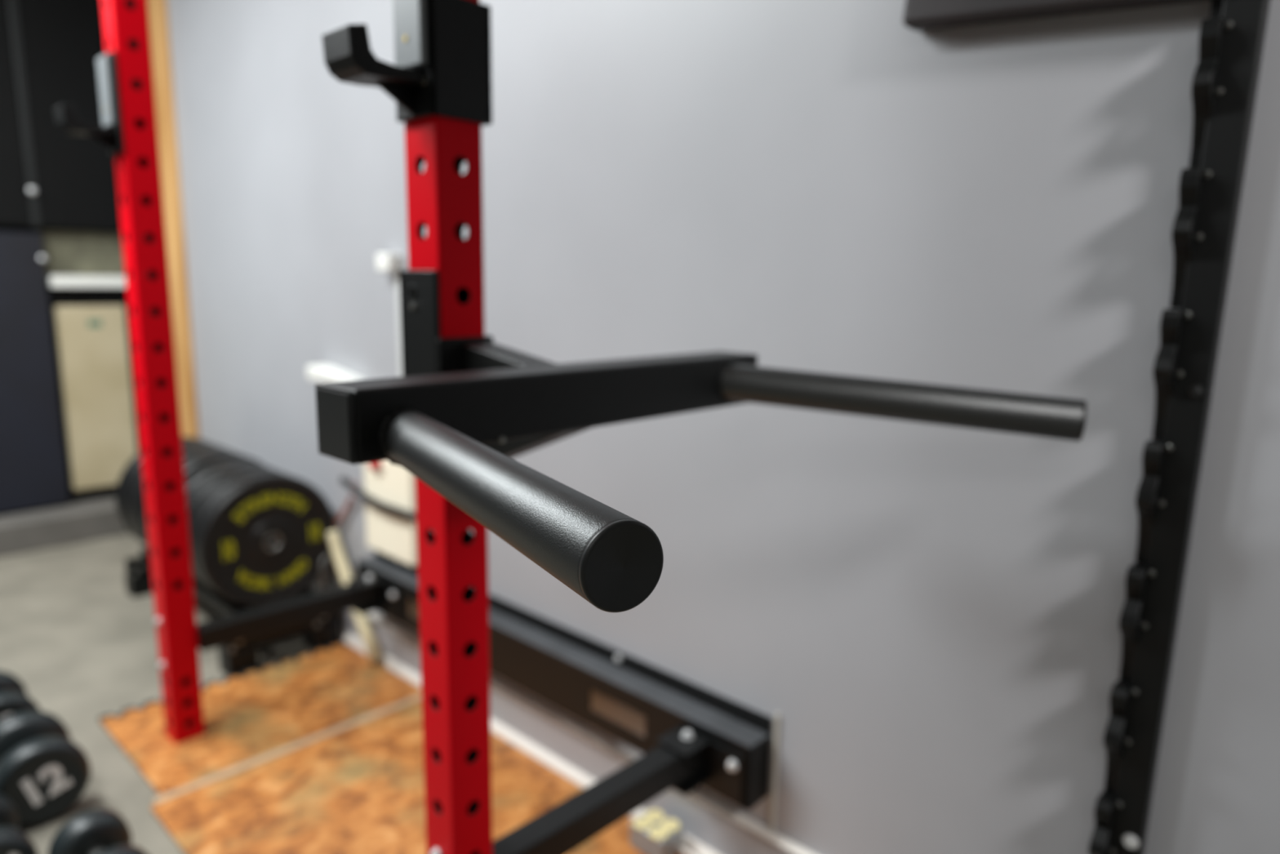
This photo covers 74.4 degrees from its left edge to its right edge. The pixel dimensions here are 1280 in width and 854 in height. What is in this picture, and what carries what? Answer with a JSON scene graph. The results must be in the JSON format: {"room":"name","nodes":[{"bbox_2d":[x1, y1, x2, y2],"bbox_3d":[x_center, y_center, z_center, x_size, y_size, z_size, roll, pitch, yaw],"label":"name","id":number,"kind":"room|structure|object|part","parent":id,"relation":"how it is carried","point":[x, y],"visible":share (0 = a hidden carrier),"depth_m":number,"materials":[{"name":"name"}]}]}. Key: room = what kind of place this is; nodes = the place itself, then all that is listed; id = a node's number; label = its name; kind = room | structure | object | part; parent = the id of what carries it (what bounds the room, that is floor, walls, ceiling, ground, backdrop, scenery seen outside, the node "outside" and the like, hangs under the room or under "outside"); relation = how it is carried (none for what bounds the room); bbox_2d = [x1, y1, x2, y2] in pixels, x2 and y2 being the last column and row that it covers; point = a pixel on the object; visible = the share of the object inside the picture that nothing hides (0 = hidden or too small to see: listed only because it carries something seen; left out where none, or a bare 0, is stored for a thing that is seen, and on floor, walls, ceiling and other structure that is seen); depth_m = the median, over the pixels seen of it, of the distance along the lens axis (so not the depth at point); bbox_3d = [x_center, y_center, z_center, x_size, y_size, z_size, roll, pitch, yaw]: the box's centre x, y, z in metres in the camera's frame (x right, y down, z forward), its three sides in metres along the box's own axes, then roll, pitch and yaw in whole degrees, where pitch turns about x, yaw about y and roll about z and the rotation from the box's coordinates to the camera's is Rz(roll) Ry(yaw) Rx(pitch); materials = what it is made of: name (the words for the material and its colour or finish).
{"room":"gym","nodes":[
{"label":"gym","id":0,"kind":"room"},
{"bbox_2d":[47,286,69,288],"bbox_3d":[-4.259,-0.724,2.860,0.100,2.462,4.100,10,14,42],"label":"wall","id":1,"kind":"structure","parent":0,"point":[48,287],"depth_m":4.23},
{"bbox_2d":[0,533,343,853],"bbox_3d":[-1.847,0.977,0.821,6.600,0.100,4.100,10,14,42],"label":"floor","id":2,"kind":"structure","parent":0,"point":[84,649],"depth_m":2.43,"materials":[{"name":"concrete"}]},
{"bbox_2d":[0,793,38,853],"bbox_3d":[-1.166,0.750,1.491,0.205,0.136,0.136,10,14,42],"label":"dumbbell","id":3,"kind":"object","parent":2,"relation":"on","point":[13,840],"visible":1,"depth_m":1.46,"materials":[{"name":"black rubber"}]},
{"bbox_2d":[0,670,40,719],"bbox_3d":[-1.474,0.659,1.921,0.205,0.156,0.156,10,14,42],"label":"dumbbell","id":4,"kind":"object","parent":2,"relation":"on","point":[14,698],"visible":0.4,"depth_m":1.88,"materials":[{"name":"black rubber"}]},
{"bbox_2d":[0,231,69,513],"bbox_3d":[-3.045,-0.158,2.964,0.470,1.097,1.589,10,14,42],"label":"base cabinet","id":5,"kind":"object","parent":2,"relation":"on","point":[33,474],"visible":1,"depth_m":3.32,"materials":[{"name":"grey metal"}]},
{"bbox_3d":[-2.336,-0.659,3.296,0.020,0.024,0.024,10,14,42],"label":"knob","id":6,"kind":"part","parent":5,"relation":"part of","materials":[{"name":"silver metal"}]},
{"bbox_2d":[0,710,90,826],"bbox_3d":[-1.243,0.693,1.723,0.205,0.166,0.166,10,14,42],"label":"dumbbell","id":7,"kind":"object","parent":2,"relation":"on","point":[44,773],"visible":0.97,"depth_m":1.67,"materials":[{"name":"black rubber"}]},
{"bbox_2d":[0,493,129,556],"bbox_3d":[-2.909,0.438,3.144,0.621,0.120,1.896,10,14,42],"label":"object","id":8,"kind":"object","parent":2,"relation":"on","point":[82,520],"visible":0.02,"depth_m":3.36,"materials":[{"name":"grey"}]},
{"bbox_2d":[47,288,140,501],"bbox_3d":[-2.405,-0.157,3.678,0.436,0.870,0.303,10,14,42],"label":"base cabinet","id":9,"kind":"object","parent":2,"relation":"on","point":[91,327],"visible":0.62,"depth_m":3.51,"materials":[{"name":"laminate"}]},
{"bbox_2d":[45,275,126,287],"bbox_3d":[-2.387,-0.621,3.590,0.460,0.045,0.296,10,14,42],"label":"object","id":10,"kind":"object","parent":9,"relation":"on","point":[52,281],"visible":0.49,"depth_m":3.41,"materials":[{"name":"white plastic"}]},
{"bbox_2d":[26,229,124,275],"bbox_3d":[-2.422,-0.739,3.604,0.400,0.178,0.296,10,14,42],"label":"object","id":11,"kind":"object","parent":10,"relation":"on","point":[67,253],"visible":0.64,"depth_m":3.46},
{"bbox_2d":[47,808,147,853],"bbox_3d":[-0.936,0.764,1.468,0.205,0.124,0.124,10,14,42],"label":"dumbbell","id":12,"kind":"object","parent":2,"relation":"on","point":[97,830],"visible":1,"depth_m":1.49,"materials":[{"name":"black rubber"}]},
{"bbox_2d":[124,546,341,675],"bbox_3d":[-1.311,0.466,2.679,0.894,0.280,0.346,10,14,42],"label":"plate rack","id":13,"kind":"object","parent":2,"relation":"on","point":[234,658],"visible":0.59,"depth_m":2.46,"materials":[{"name":"black metal"}]},
{"bbox_2d":[115,436,211,541],"bbox_3d":[-1.553,0.228,2.862,0.062,0.388,0.388,10,14,42],"label":"bumper plate","id":14,"kind":"object","parent":13,"relation":"on","point":[135,460],"visible":0.07,"depth_m":2.72,"materials":[{"name":"rubber"}]},
{"bbox_2d":[123,440,220,546],"bbox_3d":[-1.487,0.240,2.800,0.077,0.388,0.388,10,14,42],"label":"bumper plate","id":15,"kind":"object","parent":13,"relation":"on","point":[131,487],"visible":0.08,"depth_m":2.67,"materials":[{"name":"rubber"}]},
{"bbox_2d":[132,444,231,546],"bbox_3d":[-1.424,0.252,2.741,0.077,0.388,0.388,10,14,42],"label":"bumper plate","id":16,"kind":"object","parent":13,"relation":"on","point":[138,502],"visible":0.09,"depth_m":2.61,"materials":[{"name":"rubber"}]},
{"bbox_2d":[142,448,241,538],"bbox_3d":[-1.357,0.264,2.680,0.062,0.388,0.388,10,14,42],"label":"bumper plate","id":17,"kind":"object","parent":13,"relation":"on","point":[187,457],"visible":0.05,"depth_m":2.61,"materials":[{"name":"rubber"}]},
{"bbox_3d":[-1.377,0.479,2.601,0.859,0.034,0.044,10,14,42],"label":"rail","id":18,"kind":"part","parent":13,"relation":"part of","materials":[{"name":"black metal"}]},
{"bbox_2d":[183,451,266,477],"bbox_3d":[-1.305,0.273,2.631,0.062,0.388,0.388,10,14,42],"label":"bumper plate","id":19,"kind":"object","parent":13,"relation":"on","point":[194,464],"visible":0.03,"depth_m":2.56,"materials":[{"name":"rubber"}]},
{"bbox_2d":[185,458,265,493],"bbox_3d":[-1.238,0.289,2.570,0.077,0.380,0.380,10,14,42],"label":"bumper plate","id":20,"kind":"object","parent":13,"relation":"on","point":[193,477],"visible":0.02,"depth_m":2.49,"materials":[{"name":"rubber"}]},
{"bbox_2d":[186,462,278,584],"bbox_3d":[-1.175,0.300,2.511,0.077,0.380,0.380,10,14,42],"label":"bumper plate","id":21,"kind":"object","parent":13,"relation":"on","point":[194,495],"visible":0.08,"depth_m":2.41,"materials":[{"name":"rubber"}]},
{"bbox_2d":[188,468,288,590],"bbox_3d":[-1.109,0.312,2.450,0.060,0.380,0.380,10,14,42],"label":"bumper plate","id":22,"kind":"object","parent":13,"relation":"on","point":[202,504],"visible":0.1,"depth_m":2.33,"materials":[{"name":"rubber"}]},
{"bbox_2d":[194,472,335,607],"bbox_3d":[-1.059,0.322,2.403,0.060,0.380,0.380,10,14,42],"label":"bumper plate","id":23,"kind":"object","parent":13,"relation":"on","point":[233,557],"visible":0.98,"depth_m":2.37,"materials":[{"name":"rubber"}]},
{"bbox_3d":[-1.246,0.458,2.737,0.859,0.034,0.044,10,14,42],"label":"rail","id":24,"kind":"part","parent":13,"relation":"part of","materials":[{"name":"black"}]},
{"bbox_3d":[-0.921,0.440,2.499,0.012,0.153,0.062,10,14,42],"label":"divider rod","id":25,"kind":"part","parent":13,"relation":"part of","materials":[{"name":"black metal"}]},
{"bbox_2d":[97,642,421,795],"bbox_3d":[-0.938,0.704,2.131,0.451,0.012,0.635,10,14,42],"label":"board","id":26,"kind":"object","parent":2,"relation":"on","point":[253,714],"visible":0.83,"depth_m":2.08,"materials":[{"name":"orange wood"}]},
{"bbox_2d":[326,529,382,663],"bbox_3d":[-0.823,0.482,2.422,0.036,0.329,0.298,-8,13,-42],"label":"pipe","id":27,"kind":"object","parent":26,"relation":"on","point":[365,629],"visible":0.89,"depth_m":2.40,"materials":[{"name":"plastic"}]},
{"bbox_2d":[152,693,422,804],"bbox_3d":[-0.773,0.736,1.963,0.022,0.014,0.650,10,14,42],"label":"strip","id":28,"kind":"object","parent":2,"relation":"on","point":[242,766],"visible":0.53,"depth_m":1.91,"materials":[{"name":"brown wood"}]},
{"bbox_2d":[151,698,684,853],"bbox_3d":[-0.320,0.819,1.537,1.230,0.012,0.663,10,14,42],"label":"board","id":29,"kind":"object","parent":2,"relation":"on","point":[359,788],"visible":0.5,"depth_m":1.74,"materials":[{"name":"orange wood"}]},
{"bbox_2d":[101,0,771,853],"bbox_3d":[-0.447,-0.344,1.572,1.345,2.263,0.592,10,14,42],"label":"rack","id":30,"kind":"object","parent":29,"relation":"on","point":[695,735],"visible":0.95,"depth_m":1.54,"materials":[{"name":"red painted steel"},{"name":"black steel"}]},
{"bbox_2d":[53,50,124,155],"bbox_3d":[-1.080,-0.656,1.710,0.079,0.194,0.177,10,14,42],"label":"j-cup","id":31,"kind":"object","parent":30,"relation":"attached to","point":[110,135],"visible":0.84,"depth_m":1.69,"materials":[{"name":"black metal"}]},
{"bbox_3d":[-1.108,-0.612,1.686,0.060,0.051,0.093,10,14,42],"label":"hook arm","id":32,"kind":"part","parent":31,"relation":"part of","materials":[{"name":"black metal"}]},
{"bbox_2d":[321,0,492,125],"bbox_3d":[-0.265,-0.454,0.961,0.079,0.194,0.177,10,14,42],"label":"j-cup","id":33,"kind":"object","parent":30,"relation":"attached to","point":[442,67],"visible":1,"depth_m":0.96,"materials":[{"name":"black steel"},{"name":"grey plastic"}]},
{"bbox_3d":[-0.296,-0.411,0.940,0.060,0.051,0.093,10,14,42],"label":"hook arm","id":34,"kind":"part","parent":33,"relation":"part of","materials":[{"name":"black metal"}]},
{"bbox_2d":[315,269,1087,612],"bbox_3d":[0.009,-0.038,0.906,0.673,0.250,0.790,10,14,42],"label":"attachment","id":35,"kind":"object","parent":30,"relation":"attached to","point":[459,413],"visible":0.99,"depth_m":0.85,"materials":[{"name":"black painted steel"}]},
{"bbox_3d":[-0.244,-0.107,1.060,0.079,0.176,0.080,10,14,42],"label":"plate","id":36,"kind":"part","parent":35,"relation":"part of","materials":[{"name":"black metal"}]},
{"bbox_3d":[-0.219,-0.032,1.047,0.020,0.159,0.080,10,14,42],"label":"plate","id":37,"kind":"part","parent":35,"relation":"part of","materials":[{"name":"black metal"}]},
{"bbox_3d":[-0.154,-0.058,0.998,0.136,0.077,0.046,10,14,42],"label":"support arm","id":38,"kind":"part","parent":35,"relation":"part of","materials":[{"name":"black metal"}]},
{"bbox_3d":[-0.111,0.038,0.591,0.048,0.048,0.397,-5,12,-30],"label":"handle","id":39,"kind":"part","parent":35,"relation":"part of","materials":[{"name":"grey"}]},
{"bbox_3d":[0.306,-0.033,1.028,0.415,0.068,0.048,5,11,20],"label":"handle","id":40,"kind":"part","parent":35,"relation":"part of","materials":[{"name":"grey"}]},
{"bbox_2d":[630,808,683,853],"bbox_3d":[0.032,0.779,1.609,0.086,0.053,0.069,10,14,42],"label":"outlet box","id":41,"kind":"object","parent":29,"relation":"on","point":[651,832],"visible":0.98,"depth_m":1.59,"materials":[{"name":"beige plastic"}]},
{"bbox_2d":[633,816,653,829],"bbox_3d":[0.006,0.754,1.607,0.037,0.003,0.037,10,14,42],"label":"socket","id":42,"kind":"object","parent":41,"relation":"attached to","point":[641,822],"depth_m":1.60,"materials":[{"name":"yellow plastic"}]},
{"bbox_2d":[644,808,663,822],"bbox_3d":[0.028,0.750,1.630,0.037,0.003,0.037,10,14,42],"label":"socket","id":43,"kind":"object","parent":41,"relation":"attached to","point":[652,815],"depth_m":1.63,"materials":[{"name":"yellow plastic"}]},
{"bbox_2d":[648,826,668,839],"bbox_3d":[0.036,0.759,1.579,0.037,0.003,0.037,10,14,42],"label":"socket","id":44,"kind":"object","parent":41,"relation":"attached to","point":[655,832],"depth_m":1.58,"materials":[{"name":"yellow plastic"}]},
{"bbox_2d":[660,818,679,831],"bbox_3d":[0.058,0.756,1.602,0.037,0.003,0.037,10,14,42],"label":"socket","id":45,"kind":"object","parent":41,"relation":"attached to","point":[666,824],"depth_m":1.60,"materials":[{"name":"yellow plastic"}]},
{"bbox_2d":[676,842,693,853],"bbox_3d":[0.276,0.831,1.412,0.551,0.026,0.015,10,13,41],"label":"power cord","id":46,"kind":"object","parent":29,"relation":"on","point":[679,846],"visible":1,"depth_m":1.58,"materials":[{"name":"beige plastic"}]},
{"bbox_2d":[69,0,1279,853],"bbox_3d":[-0.452,-0.514,2.034,6.600,2.462,0.100,10,14,42],"label":"wall","id":47,"kind":"structure","parent":0,"point":[928,615],"depth_m":1.31,"materials":[{"name":"grey paint"}]},
{"bbox_2d":[0,0,121,232],"bbox_3d":[-2.936,-1.306,2.872,0.492,1.175,1.870,10,14,42],"label":"upper cabinet","id":48,"kind":"object","parent":47,"relation":"attached to","point":[51,179],"visible":0.93,"depth_m":3.27,"materials":[{"name":"black metal"}]},
{"bbox_3d":[-2.607,-1.307,2.909,0.020,1.155,0.735,10,14,42],"label":"door","id":49,"kind":"part","parent":48,"relation":"part of","materials":[{"name":"black"}]},
{"bbox_3d":[-2.342,-1.349,3.182,0.024,1.158,0.026,10,14,42],"label":"seam trim","id":50,"kind":"part","parent":48,"relation":"part of","materials":[{"name":"black"}]},
{"bbox_3d":[-2.339,-0.909,3.243,0.022,0.028,0.028,10,14,42],"label":"knob","id":51,"kind":"part","parent":48,"relation":"part of","materials":[{"name":"silver metal"}]},
{"bbox_2d":[146,0,199,438],"bbox_3d":[-1.741,-0.732,3.149,0.145,2.462,0.022,10,14,42],"label":"trim","id":52,"kind":"structure","parent":47,"relation":"attached to","point":[157,9],"depth_m":3.11,"materials":[{"name":"brown wood"}]},
{"bbox_2d":[306,364,364,382],"bbox_3d":[-0.853,-0.144,2.365,0.247,0.044,0.059,10,14,42],"label":"wall shelf","id":53,"kind":"object","parent":47,"relation":"attached to","point":[325,373],"visible":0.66,"depth_m":2.36,"materials":[{"name":"white plastic"}]},
{"bbox_2d":[334,481,356,525],"bbox_3d":[-0.854,0.224,2.447,0.112,0.148,0.016,9,13,37],"label":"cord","id":54,"kind":"object","parent":47,"relation":"attached to","point":[349,501],"visible":0.81,"depth_m":2.45,"materials":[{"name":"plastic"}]},
{"bbox_2d":[376,253,402,376],"bbox_3d":[-0.635,-0.178,2.165,0.068,0.524,0.040,10,14,42],"label":"cable raceway","id":55,"kind":"object","parent":47,"relation":"attached to","point":[390,262],"visible":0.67,"depth_m":2.12,"materials":[{"name":"white plastic"}]},
{"bbox_2d":[363,459,417,566],"bbox_3d":[-0.669,0.212,2.250,0.238,0.275,0.054,10,14,42],"label":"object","id":56,"kind":"object","parent":47,"relation":"attached to","point":[393,535],"visible":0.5,"depth_m":2.23,"materials":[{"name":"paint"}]},
{"bbox_3d":[-0.705,0.099,2.242,0.036,0.036,0.018,10,14,42],"label":"knob","id":57,"kind":"part","parent":56,"relation":"part of","materials":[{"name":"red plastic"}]},
{"bbox_2d":[339,475,416,520],"bbox_3d":[-0.698,0.189,2.243,0.378,0.055,0.021,10,14,42],"label":"cable","id":58,"kind":"object","parent":56,"relation":"attached to","point":[401,512],"visible":0.98,"depth_m":2.23,"materials":[{"name":"black plastic"}]},
{"bbox_2d":[340,627,717,853],"bbox_3d":[0.087,0.805,1.625,4.920,0.024,0.022,10,14,42],"label":"trim","id":59,"kind":"structure","parent":47,"relation":"attached to","point":[581,779],"depth_m":1.94,"materials":[{"name":"beige"}]},
{"bbox_2d":[308,585,791,853],"bbox_3d":[0.100,0.759,1.630,4.920,0.112,0.013,10,14,42],"label":"baseboard","id":60,"kind":"structure","parent":47,"relation":"attached to","point":[708,827],"depth_m":1.83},
{"bbox_2d":[311,581,814,853],"bbox_3d":[0.099,0.700,1.617,4.920,0.009,0.017,10,14,42],"label":"trim","id":61,"kind":"structure","parent":47,"relation":"attached to","point":[775,837],"depth_m":1.77,"materials":[{"name":"white"}]},
{"bbox_2d":[769,712,779,831],"bbox_3d":[0.236,0.607,1.480,0.008,0.226,0.006,10,14,42],"label":"cable cover","id":62,"kind":"object","parent":47,"relation":"attached to","point":[777,715],"visible":1,"depth_m":1.48,"materials":[{"name":"grey plastic"}]},
{"bbox_2d":[902,0,1208,31],"bbox_3d":[0.510,-0.651,0.988,0.395,0.336,0.043,10,14,42],"label":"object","id":63,"kind":"object","parent":47,"relation":"attached to","point":[918,15],"visible":1,"depth_m":1.05,"materials":[{"name":"black metal"}]},
{"bbox_2d":[1088,0,1270,853],"bbox_3d":[0.624,-0.100,0.959,0.052,1.469,0.058,11,14,42],"label":"rack","id":64,"kind":"object","parent":47,"relation":"attached to","point":[1224,85],"visible":1,"depth_m":0.97,"materials":[{"name":"black metal"}]}
]}

